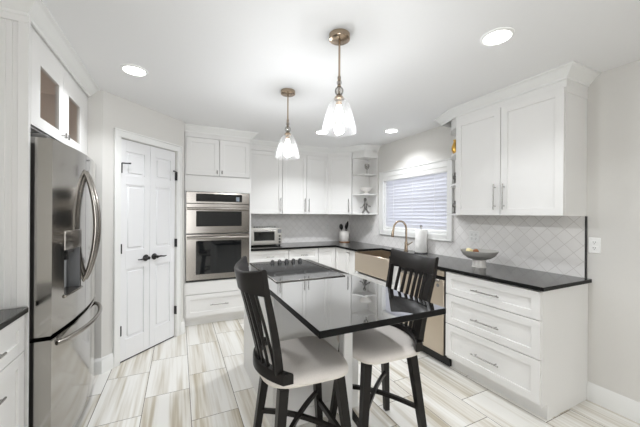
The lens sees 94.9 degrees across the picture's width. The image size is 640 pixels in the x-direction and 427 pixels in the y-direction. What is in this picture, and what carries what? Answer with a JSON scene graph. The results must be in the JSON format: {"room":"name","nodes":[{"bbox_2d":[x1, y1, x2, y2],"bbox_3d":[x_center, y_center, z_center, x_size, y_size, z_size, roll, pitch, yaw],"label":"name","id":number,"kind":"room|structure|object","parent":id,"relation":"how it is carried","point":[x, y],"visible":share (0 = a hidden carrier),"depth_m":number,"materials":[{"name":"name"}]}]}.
{"room":"kitchen","nodes":[
{"label":"kitchen","id":0,"kind":"room"},
{"bbox_2d":[87,90,102,358],"bbox_3d":[-2.279,0.150,2.401,0.830,2.447,0.100,0,0,-26],"label":"wall","id":1,"kind":"structure","parent":0,"point":[95,102],"depth_m":2.52,"materials":[{"name":"beige paint"}]},
{"bbox_2d":[95,353,113,374],"bbox_3d":[-1.907,1.309,2.536,0.058,0.135,0.214,0,0,44],"label":"baseboard","id":2,"kind":"structure","parent":1,"relation":"attached to","point":[104,364],"depth_m":2.55,"materials":[{"name":"white paint"}]},
{"bbox_2d":[101,90,184,357],"bbox_3d":[-1.787,0.154,2.989,0.120,2.447,0.919,0,0,19],"label":"wall","id":3,"kind":"structure","parent":0,"point":[118,112],"depth_m":2.63,"materials":[{"name":"beige paint"}]},
{"bbox_2d":[0,0,99,96],"bbox_3d":[-1.951,-1.031,1.826,0.710,0.078,1.215,0,0,-26],"label":"trim","id":4,"kind":"structure","parent":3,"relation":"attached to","point":[44,23],"depth_m":1.70,"materials":[{"name":"white paint"}]},
{"bbox_2d":[30,24,87,154],"bbox_3d":[-1.996,-0.762,1.860,0.659,0.585,1.111,0,0,-26],"label":"upper cabinet","id":5,"kind":"object","parent":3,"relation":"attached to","point":[59,105],"visible":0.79,"depth_m":1.97,"materials":[{"name":"white paint"}]},
{"bbox_2d":[120,139,150,362],"bbox_3d":[-1.779,0.339,2.834,0.094,2.072,0.325,0,0,19],"label":"door","id":6,"kind":"structure","parent":3,"relation":"in","point":[135,157],"depth_m":2.84,"materials":[{"name":"white paint"}]},
{"bbox_2d":[113,127,181,367],"bbox_3d":[-1.714,0.301,2.986,0.022,2.152,0.770,0,0,19],"label":"trim","id":7,"kind":"structure","parent":3,"relation":"attached to","point":[118,133],"depth_m":2.67,"materials":[{"name":"white paint"}]},
{"bbox_2d":[149,146,177,348],"bbox_3d":[-1.670,0.340,3.144,0.094,2.072,0.325,0,0,19],"label":"door","id":8,"kind":"structure","parent":3,"relation":"in","point":[163,175],"depth_m":3.13,"materials":[{"name":"white paint"}]},
{"bbox_2d":[181,318,184,334],"bbox_3d":[-1.596,1.311,3.429,0.045,0.135,0.166,0,0,-11],"label":"baseboard","id":9,"kind":"structure","parent":3,"relation":"attached to","point":[183,322],"depth_m":3.38,"materials":[{"name":"white paint"}]},
{"bbox_2d":[43,0,639,147],"bbox_3d":[0.285,-1.082,1.120,4.330,0.050,7.580,0,0,-26],"label":"ceiling","id":10,"kind":"structure","parent":0,"point":[227,64],"depth_m":1.92,"materials":[{"name":"white paint"}]},
{"bbox_2d":[120,64,147,76],"bbox_3d":[-1.374,-1.061,2.173,0.176,0.012,0.176,0,0,-26],"label":"recessed light","id":11,"kind":"object","parent":10,"relation":"in","point":[134,70],"visible":1,"depth_m":2.16,"materials":[{"name":"white paint"}]},
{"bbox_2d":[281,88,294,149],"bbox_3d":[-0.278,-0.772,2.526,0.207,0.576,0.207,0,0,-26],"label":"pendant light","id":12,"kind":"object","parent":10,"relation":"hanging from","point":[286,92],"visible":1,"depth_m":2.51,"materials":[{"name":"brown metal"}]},
{"bbox_2d":[315,130,328,134],"bbox_3d":[0.025,-1.052,3.781,0.176,0.012,0.176,0,0,-26],"label":"recessed light","id":13,"kind":"object","parent":10,"relation":"in","point":[321,132],"visible":1,"depth_m":3.77,"materials":[{"name":"white paint"}]},
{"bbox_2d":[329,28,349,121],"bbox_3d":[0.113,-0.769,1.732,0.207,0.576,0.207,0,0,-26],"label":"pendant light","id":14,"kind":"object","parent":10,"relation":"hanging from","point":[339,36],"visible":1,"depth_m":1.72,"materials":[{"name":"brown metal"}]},
{"bbox_2d":[384,129,398,132],"bbox_3d":[0.900,-1.047,3.694,0.176,0.012,0.176,0,0,-26],"label":"recessed light","id":15,"kind":"object","parent":10,"relation":"in","point":[386,130],"visible":1,"depth_m":3.67,"materials":[{"name":"white paint"}]},
{"bbox_2d":[480,27,514,45],"bbox_3d":[1.048,-1.046,1.737,0.176,0.012,0.176,0,0,-26],"label":"recessed light","id":16,"kind":"object","parent":10,"relation":"in","point":[497,36],"visible":1,"depth_m":1.72,"materials":[{"name":"white paint"}]},
{"bbox_2d":[73,318,639,426],"bbox_3d":[0.269,1.415,1.120,4.330,0.050,7.580,0,0,-26],"label":"floor","id":17,"kind":"structure","parent":0,"point":[198,377],"depth_m":2.22,"materials":[{"name":"beige tile"}]},
{"bbox_2d":[0,315,23,426],"bbox_3d":[-1.637,0.935,1.106,0.674,0.886,0.505,0,0,-26],"label":"base cabinet","id":18,"kind":"object","parent":17,"relation":"on","point":[12,335],"visible":0.89,"depth_m":1.37,"materials":[{"name":"white paint"}]},
{"bbox_2d":[0,307,28,329],"bbox_3d":[-1.644,0.476,1.102,0.652,0.027,0.506,0,0,-26],"label":"countertop","id":19,"kind":"structure","parent":18,"relation":"on","point":[7,316],"depth_m":1.36,"materials":[{"name":"black stone"}]},
{"bbox_2d":[0,10,30,426],"bbox_3d":[-1.761,0.162,1.342,0.646,2.430,0.028,0,0,-26],"label":"end panel","id":20,"kind":"object","parent":17,"relation":"on","point":[15,29],"visible":0.89,"depth_m":1.45,"materials":[{"name":"white paint"}]},
{"bbox_2d":[29,133,101,426],"bbox_3d":[-1.877,0.475,1.837,0.811,1.802,0.910,0,0,-26],"label":"refrigerator","id":21,"kind":"object","parent":17,"relation":"on","point":[65,213],"visible":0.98,"depth_m":1.65,"materials":[{"name":"silver metal"}]},
{"bbox_2d":[183,132,250,325],"bbox_3d":[-1.413,0.165,3.994,0.798,2.430,0.734,0,0,-26],"label":"tall cabinet","id":22,"kind":"object","parent":17,"relation":"on","point":[212,163],"visible":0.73,"depth_m":3.68,"materials":[{"name":"white paint"}]},
{"bbox_2d":[185,233,248,282],"bbox_3d":[-1.383,0.535,3.923,0.758,0.581,0.632,0,0,-26],"label":"wall oven","id":23,"kind":"object","parent":22,"relation":"in","point":[208,256],"visible":0.9,"depth_m":3.66,"materials":[{"name":"grey metal"}]},
{"bbox_2d":[186,191,249,233],"bbox_3d":[-1.369,-0.017,3.901,0.758,0.510,0.581,0,0,-26],"label":"microwave oven","id":24,"kind":"object","parent":22,"relation":"in","point":[206,212],"visible":0.99,"depth_m":3.67,"materials":[{"name":"grey metal"}]},
{"bbox_2d":[251,249,288,262],"bbox_3d":[-0.820,0.940,4.326,0.554,0.886,0.630,0,0,-26],"label":"base cabinet","id":25,"kind":"object","parent":17,"relation":"on","point":[265,255],"visible":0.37,"depth_m":4.07,"materials":[{"name":"white paint"}]},
{"bbox_2d":[234,256,350,426],"bbox_3d":[-0.159,0.815,1.567,0.583,1.145,0.458,0,0,-25],"label":"counter stool","id":26,"kind":"object","parent":17,"relation":"on","point":[286,365],"visible":1,"depth_m":1.45,"materials":[{"name":"black wood"}]},
{"bbox_2d":[244,295,357,426],"bbox_3d":[-0.218,0.945,2.425,0.637,0.884,0.973,0,0,-26],"label":"kitchen island","id":27,"kind":"object","parent":17,"relation":"on","point":[289,327],"visible":0.18,"depth_m":1.96,"materials":[{"name":"white paint"}]},
{"bbox_2d":[248,259,445,338],"bbox_3d":[-0.062,0.489,2.135,0.716,0.031,1.769,0,0,-26],"label":"island countertop","id":28,"kind":"structure","parent":27,"relation":"on","point":[332,306],"depth_m":1.55,"materials":[{"name":"black stone"}]},
{"bbox_2d":[250,258,344,282],"bbox_3d":[-0.237,0.453,2.519,0.546,0.038,0.855,0,0,-26],"label":"cooktop","id":29,"kind":"object","parent":28,"relation":"in","point":[287,270],"visible":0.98,"depth_m":2.43,"materials":[{"name":"black glass"}]},
{"bbox_2d":[288,248,317,261],"bbox_3d":[-0.358,0.943,4.548,0.468,0.886,0.630,0,0,-26],"label":"base cabinet","id":30,"kind":"object","parent":17,"relation":"on","point":[306,253],"visible":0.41,"depth_m":4.30,"materials":[{"name":"white paint"}]},
{"bbox_2d":[318,247,346,271],"bbox_3d":[0.327,0.948,4.723,0.913,0.886,0.908,0,0,-26],"label":"base cabinet","id":31,"kind":"object","parent":17,"relation":"on","point":[334,257],"visible":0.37,"depth_m":4.46,"materials":[{"name":"white paint"}]},
{"bbox_2d":[251,240,591,291],"bbox_3d":[0.415,0.490,3.344,1.931,0.027,3.471,0,0,-26],"label":"countertop","id":32,"kind":"structure","parent":31,"relation":"on","point":[537,280],"depth_m":2.53,"materials":[{"name":"black stone"}]},
{"bbox_2d":[251,226,281,245],"bbox_3d":[-0.836,0.326,4.419,0.470,0.284,0.350,0,0,-26],"label":"toaster oven","id":33,"kind":"object","parent":32,"relation":"on","point":[259,235],"visible":0.94,"depth_m":4.29,"materials":[{"name":"silver metal"}]},
{"bbox_2d":[339,230,349,241],"bbox_3d":[0.420,0.379,5.038,0.180,0.195,0.180,0,0,-26],"label":"utensil crock","id":34,"kind":"object","parent":32,"relation":"on","point":[344,236],"visible":0.98,"depth_m":4.96,"materials":[{"name":"white ceramic"}]},
{"bbox_2d":[355,250,390,279],"bbox_3d":[0.822,0.635,3.739,0.447,0.253,0.704,0,0,-26],"label":"sink","id":35,"kind":"object","parent":32,"relation":"in","point":[375,263],"visible":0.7,"depth_m":3.67,"materials":[{"name":"silver metal"}]},
{"bbox_2d":[358,250,390,259],"bbox_3d":[0.827,0.627,3.741,0.435,0.237,0.704,0,0,-26],"label":"basin","id":36,"kind":"object","parent":35,"relation":"in","point":[377,254],"depth_m":4.00,"materials":[{"name":"beige metal"}]},
{"bbox_2d":[391,220,412,250],"bbox_3d":[1.047,0.279,3.743,0.274,0.402,0.148,0,0,-26],"label":"faucet","id":37,"kind":"object","parent":32,"relation":"on","point":[396,222],"visible":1,"depth_m":3.81,"materials":[{"name":"brown metal"}]},
{"bbox_2d":[414,225,427,253],"bbox_3d":[1.251,0.307,3.635,0.160,0.348,0.160,0,0,-26],"label":"paper towel holder","id":38,"kind":"object","parent":32,"relation":"on","point":[420,234],"visible":1,"depth_m":3.58,"materials":[{"name":"white paper"}]},
{"bbox_2d":[460,248,498,267],"bbox_3d":[1.453,0.407,2.681,0.312,0.152,0.312,0,0,-26],"label":"pedestal bowl","id":39,"kind":"object","parent":32,"relation":"on","point":[479,258],"visible":0.98,"depth_m":2.63,"materials":[{"name":"white ceramic"}]},
{"bbox_2d":[339,332,352,426],"bbox_3d":[0.146,0.948,1.665,0.084,0.884,0.084,0,0,-26],"label":"support post","id":40,"kind":"object","parent":17,"relation":"on","point":[345,340],"visible":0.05,"depth_m":1.64,"materials":[{"name":"white paint"}]},
{"bbox_2d":[346,250,389,275],"bbox_3d":[0.693,0.950,4.258,0.655,0.886,0.237,0,0,-26],"label":"base cabinet","id":41,"kind":"object","parent":17,"relation":"on","point":[350,255],"visible":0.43,"depth_m":4.14,"materials":[{"name":"white paint"}]},
{"bbox_2d":[355,251,401,291],"bbox_3d":[0.939,0.952,3.740,0.659,0.886,0.902,0,0,-26],"label":"base cabinet","id":42,"kind":"object","parent":17,"relation":"on","point":[382,282],"visible":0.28,"depth_m":3.52,"materials":[{"name":"white paint"}]},
{"bbox_2d":[328,248,438,426],"bbox_3d":[0.408,0.819,1.844,0.583,1.145,0.458,0,0,-20],"label":"counter stool","id":43,"kind":"object","parent":17,"relation":"on","point":[383,345],"visible":0.76,"depth_m":1.73,"materials":[{"name":"black wood"}]},
{"bbox_2d":[400,267,450,366],"bbox_3d":[1.258,0.955,3.053,0.640,0.884,0.609,0,0,-26],"label":"dishwasher","id":44,"kind":"object","parent":17,"relation":"on","point":[434,344],"visible":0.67,"depth_m":2.74,"materials":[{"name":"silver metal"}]},
{"bbox_2d":[445,271,587,419],"bbox_3d":[1.566,0.956,2.432,0.660,0.886,0.775,0,0,-26],"label":"base cabinet","id":45,"kind":"object","parent":17,"relation":"on","point":[528,346],"visible":0.99,"depth_m":2.14,"materials":[{"name":"white paint"}]},
{"bbox_2d":[377,60,639,401],"bbox_3d":[2.184,0.179,2.035,0.100,2.447,7.580,0,0,-26],"label":"wall","id":46,"kind":"structure","parent":0,"point":[613,101],"depth_m":2.11,"materials":[{"name":"beige paint"}]},
{"bbox_2d":[185,123,380,153],"bbox_3d":[-0.423,-1.021,4.189,2.750,0.078,0.575,0,0,-26],"label":"trim","id":47,"kind":"structure","parent":46,"relation":"attached to","point":[192,128],"depth_m":4.29,"materials":[{"name":"white paint"}]},
{"bbox_2d":[352,151,377,214],"bbox_3d":[0.707,-0.515,4.631,0.324,1.044,0.228,0,0,-26],"label":"corner shelf unit","id":48,"kind":"object","parent":46,"relation":"attached to","point":[360,179],"visible":0.82,"depth_m":4.68,"materials":[{"name":"white paint"}]},
{"bbox_2d":[360,198,370,212],"bbox_3d":[0.715,-0.130,4.622,0.167,0.252,0.047,0,0,0],"label":"sculpture","id":49,"kind":"object","parent":48,"relation":"on","point":[365,204],"visible":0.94,"depth_m":4.61,"materials":[{"name":"silver metal"}]},
{"bbox_2d":[361,187,371,193],"bbox_3d":[0.731,-0.365,4.631,0.190,0.100,0.190,0,0,-26],"label":"dish","id":50,"kind":"object","parent":48,"relation":"on","point":[366,190],"visible":0.86,"depth_m":4.58,"materials":[{"name":"white ceramic"}]},
{"bbox_2d":[379,158,453,241],"bbox_3d":[1.254,-0.164,3.935,0.136,0.947,1.342,0,0,-26],"label":"window","id":51,"kind":"structure","parent":46,"relation":"in","point":[448,163],"depth_m":3.69,"materials":[{"name":"white paint"}]},
{"bbox_2d":[383,167,446,232],"bbox_3d":[1.235,-0.166,3.917,0.063,0.769,1.168,0,0,-26],"label":"window blind","id":52,"kind":"object","parent":51,"relation":"attached to","point":[416,199],"visible":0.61,"depth_m":3.83,"materials":[{"name":"white paint"}]},
{"bbox_2d":[450,117,456,214],"bbox_3d":[1.449,-0.510,3.113,0.299,1.044,0.257,0,0,-26],"label":"corner shelf unit","id":53,"kind":"object","parent":46,"relation":"attached to","point":[453,122],"visible":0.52,"depth_m":3.10,"materials":[{"name":"white paint"}]},
{"bbox_2d":[451,139,455,153],"bbox_3d":[1.458,-0.710,3.165,0.076,0.180,0.076,0,0,-26],"label":"vase","id":54,"kind":"object","parent":53,"relation":"on","point":[453,148],"visible":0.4,"depth_m":3.15,"materials":[{"name":"gold metal"}]},
{"bbox_2d":[452,201,455,212],"bbox_3d":[1.454,-0.076,3.165,0.064,0.140,0.063,0,0,-26],"label":"ornament","id":55,"kind":"object","parent":53,"relation":"on","point":[454,203],"visible":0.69,"depth_m":3.15,"materials":[{"name":"silver metal"}]},
{"bbox_2d":[350,215,587,277],"bbox_3d":[1.281,0.246,3.783,0.014,0.472,3.448,0,0,-26],"label":"backsplash","id":56,"kind":"structure","parent":46,"relation":"attached to","point":[552,244],"depth_m":2.69,"materials":[{"name":"tile"}]},
{"bbox_2d":[469,231,478,241],"bbox_3d":[1.613,0.234,3.076,0.008,0.116,0.118,0,0,-26],"label":"wall outlet","id":57,"kind":"object","parent":56,"relation":"attached to","point":[473,235],"visible":1,"depth_m":3.07,"materials":[{"name":"white plastic"}]},
{"bbox_2d":[434,61,600,127],"bbox_3d":[1.607,-1.008,2.694,0.383,0.078,1.357,0,0,-26],"label":"trim","id":58,"kind":"structure","parent":46,"relation":"attached to","point":[574,71],"depth_m":2.31,"materials":[{"name":"white paint"}]},
{"bbox_2d":[456,79,587,215],"bbox_3d":[1.677,-0.509,2.570,0.356,1.044,0.918,0,0,-26],"label":"upper cabinet","id":59,"kind":"object","parent":46,"relation":"attached to","point":[525,154],"visible":0.98,"depth_m":2.33,"materials":[{"name":"white paint"}]},
{"bbox_2d":[588,237,600,253],"bbox_3d":[2.049,0.234,2.190,0.008,0.116,0.072,0,0,-26],"label":"wall outlet","id":60,"kind":"object","parent":46,"relation":"attached to","point":[594,244],"visible":1,"depth_m":2.19,"materials":[{"name":"white plastic"}]},
{"bbox_2d":[587,382,639,423],"bbox_3d":[2.871,1.339,0.452,0.016,0.135,3.924,0,0,-26],"label":"baseboard","id":61,"kind":"structure","parent":46,"relation":"attached to","point":[624,406],"depth_m":2.08,"materials":[{"name":"white paint"}]},
{"bbox_3d":[-0.719,0.160,4.791,2.750,2.447,0.100,0,0,-26],"label":"wall","id":62,"kind":"structure","parent":0,"visible":0},
{"bbox_2d":[251,146,282,213],"bbox_3d":[-0.876,-0.525,4.452,0.542,1.044,0.368,0,0,-26],"label":"upper cabinet","id":63,"kind":"object","parent":62,"relation":"attached to","point":[266,163],"visible":0.7,"depth_m":4.34,"materials":[{"name":"white paint"}]},
{"bbox_2d":[251,214,349,242],"bbox_3d":[-0.330,0.236,4.916,1.920,0.472,0.010,0,0,-26],"label":"backsplash","id":64,"kind":"structure","parent":62,"relation":"attached to","point":[295,227],"depth_m":4.95,"materials":[{"name":"tile"}]},
{"bbox_2d":[282,149,327,213],"bbox_3d":[-0.277,-0.521,4.740,0.782,1.044,0.368,0,0,-26],"label":"upper cabinet","id":65,"kind":"object","parent":62,"relation":"attached to","point":[304,174],"visible":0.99,"depth_m":4.59,"materials":[{"name":"white paint"}]},
{"bbox_2d":[328,153,352,214],"bbox_3d":[0.399,-0.517,4.930,0.618,1.044,0.610,0,0,-26],"label":"upper cabinet","id":66,"kind":"object","parent":62,"relation":"attached to","point":[339,164],"visible":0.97,"depth_m":4.71,"materials":[{"name":"white paint"}]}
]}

